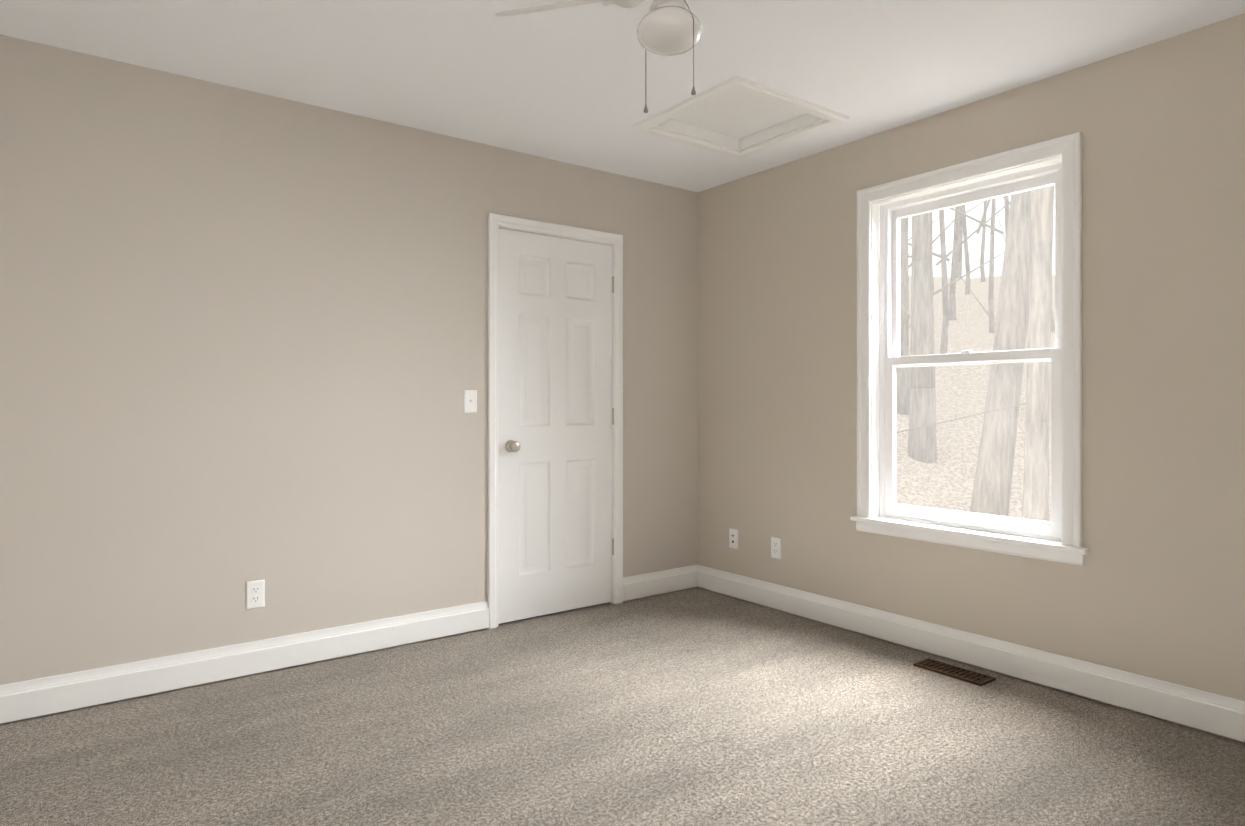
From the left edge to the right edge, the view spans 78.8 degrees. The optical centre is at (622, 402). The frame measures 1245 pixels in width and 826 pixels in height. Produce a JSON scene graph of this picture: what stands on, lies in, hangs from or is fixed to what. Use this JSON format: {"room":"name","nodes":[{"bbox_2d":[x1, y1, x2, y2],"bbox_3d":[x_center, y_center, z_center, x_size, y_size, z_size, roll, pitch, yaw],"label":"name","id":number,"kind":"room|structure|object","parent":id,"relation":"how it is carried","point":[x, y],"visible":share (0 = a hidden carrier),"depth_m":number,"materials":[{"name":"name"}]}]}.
{"room":"empty bedroom","nodes":[
{"label":"empty bedroom","id":0,"kind":"room"},
{"bbox_2d":[0,34,697,724],"bbox_3d":[-1.107,-0.081,3.591,4.120,2.440,0.150,0,0,-37],"label":"wall","id":1,"kind":"structure","parent":0,"point":[242,336],"depth_m":3.18,"materials":[{"name":"paint"}]},
{"bbox_2d":[0,601,488,722],"bbox_3d":[-1.617,1.064,3.101,2.358,0.131,0.017,0,0,-37],"label":"baseboard","id":2,"kind":"structure","parent":1,"relation":"attached to","point":[69,691],"depth_m":3.09,"materials":[{"name":"white paint"}]},
{"bbox_2d":[246,579,264,609],"bbox_3d":[-1.536,0.804,3.170,0.070,0.115,0.008,0,0,-37],"label":"outlet","id":3,"kind":"object","parent":1,"relation":"attached to","point":[255,594],"visible":1,"depth_m":3.17,"materials":[{"name":"white plastic"}]},
{"bbox_2d":[464,390,476,412],"bbox_3d":[-0.751,-0.006,3.755,0.070,0.115,0.016,0,0,-37],"label":"light switch","id":4,"kind":"object","parent":1,"relation":"attached to","point":[470,401],"visible":1,"depth_m":3.76,"materials":[{"name":"white plastic"}]},
{"bbox_2d":[488,213,622,628],"bbox_3d":[-0.383,0.092,4.126,0.845,2.095,0.168,0,0,-37],"label":"door frame","id":5,"kind":"structure","parent":1,"relation":"attached to","point":[495,221],"depth_m":3.96,"materials":[{"name":"white paint"}]},
{"bbox_2d":[499,228,613,623],"bbox_3d":[-0.333,0.119,4.065,0.722,2.018,0.102,0,0,-37],"label":"door","id":6,"kind":"structure","parent":1,"relation":"in","point":[556,422],"depth_m":4.06,"materials":[{"name":"white paint"}]},
{"bbox_2d":[623,565,695,600],"bbox_3d":[0.219,1.066,4.483,0.547,0.131,0.017,0,0,-37],"label":"baseboard","id":7,"kind":"structure","parent":1,"relation":"attached to","point":[659,582],"depth_m":4.47,"materials":[{"name":"white paint"}]},
{"bbox_2d":[0,587,1244,825],"bbox_3d":[-0.134,1.167,2.295,4.120,0.060,5.090,0,0,-37],"label":"floor","id":8,"kind":"structure","parent":0,"point":[696,707],"depth_m":2.53,"materials":[{"name":"carpet"}]},
{"bbox_2d":[913,658,995,685],"bbox_3d":[1.395,1.134,3.191,0.116,0.010,0.300,0,0,-37],"label":"air vent register","id":9,"kind":"object","parent":8,"relation":"on","point":[959,673],"visible":1,"depth_m":3.18,"materials":[{"name":"brown metal"}]},
{"bbox_2d":[0,0,1244,191],"bbox_3d":[0.122,-1.373,1.959,4.120,0.140,4.240,0,0,-37],"label":"ceiling","id":10,"kind":"structure","parent":0,"point":[566,84],"depth_m":2.83,"materials":[{"name":"paint"}]},
{"bbox_2d":[495,0,701,112],"bbox_3d":[0.088,-1.046,1.981,0.740,0.515,0.831,0,0,-37],"label":"fan","id":11,"kind":"object","parent":10,"relation":"hanging from","point":[669,27],"visible":1,"depth_m":1.97,"materials":[{"name":"white glass"}]},
{"bbox_2d":[631,76,848,158],"bbox_3d":[0.537,-1.327,3.503,0.720,0.097,0.690,0,0,-37],"label":"attic hatch","id":12,"kind":"object","parent":10,"relation":"attached to","point":[737,117],"depth_m":3.57,"materials":[{"name":"white paint"}]},
{"bbox_2d":[698,13,1244,742],"bbox_3d":[1.753,-0.082,3.091,0.150,2.440,4.090,0,0,-37],"label":"wall","id":13,"kind":"structure","parent":0,"point":[1154,587],"depth_m":2.92,"materials":[{"name":"paint"}]},
{"bbox_2d":[729,528,737,548],"bbox_3d":[0.645,0.795,4.426,0.015,0.115,0.070,0,0,-37],"label":"outlet","id":14,"kind":"object","parent":13,"relation":"attached to","point":[733,538],"visible":1,"depth_m":4.42,"materials":[{"name":"white plastic"}]},
{"bbox_2d":[771,536,780,558],"bbox_3d":[0.843,0.800,4.168,0.008,0.115,0.070,0,0,-37],"label":"outlet","id":15,"kind":"object","parent":13,"relation":"attached to","point":[775,547],"visible":1,"depth_m":4.16,"materials":[{"name":"white plastic"}]},
{"bbox_2d":[850,132,1088,565],"bbox_3d":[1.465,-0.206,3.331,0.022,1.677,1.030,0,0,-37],"label":"window frame","id":16,"kind":"structure","parent":13,"relation":"in","point":[1068,148],"depth_m":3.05,"materials":[{"name":"white paint"}]},
{"bbox_2d":[696,565,1244,741],"bbox_3d":[1.641,1.064,3.098,0.017,0.131,3.940,0,0,-37],"label":"baseboard","id":17,"kind":"structure","parent":13,"relation":"attached to","point":[1205,711],"depth_m":3.13,"materials":[{"name":"white paint"}]},
{"bbox_2d":[880,162,1061,541],"bbox_3d":[1.556,-0.204,3.399,0.086,1.530,0.866,0,0,-37],"label":"window","id":18,"kind":"structure","parent":13,"relation":"in","point":[892,214],"depth_m":3.39,"materials":[{"name":"white plastic"}]},
{"label":"outside","id":19,"kind":"structure","parent":0,"visible":0},
{"bbox_2d":[896,185,1054,521],"bbox_3d":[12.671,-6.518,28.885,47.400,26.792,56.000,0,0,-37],"label":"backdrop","id":20,"kind":"structure","parent":19,"point":[1031,366],"depth_m":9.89,"materials":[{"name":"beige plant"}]}
]}

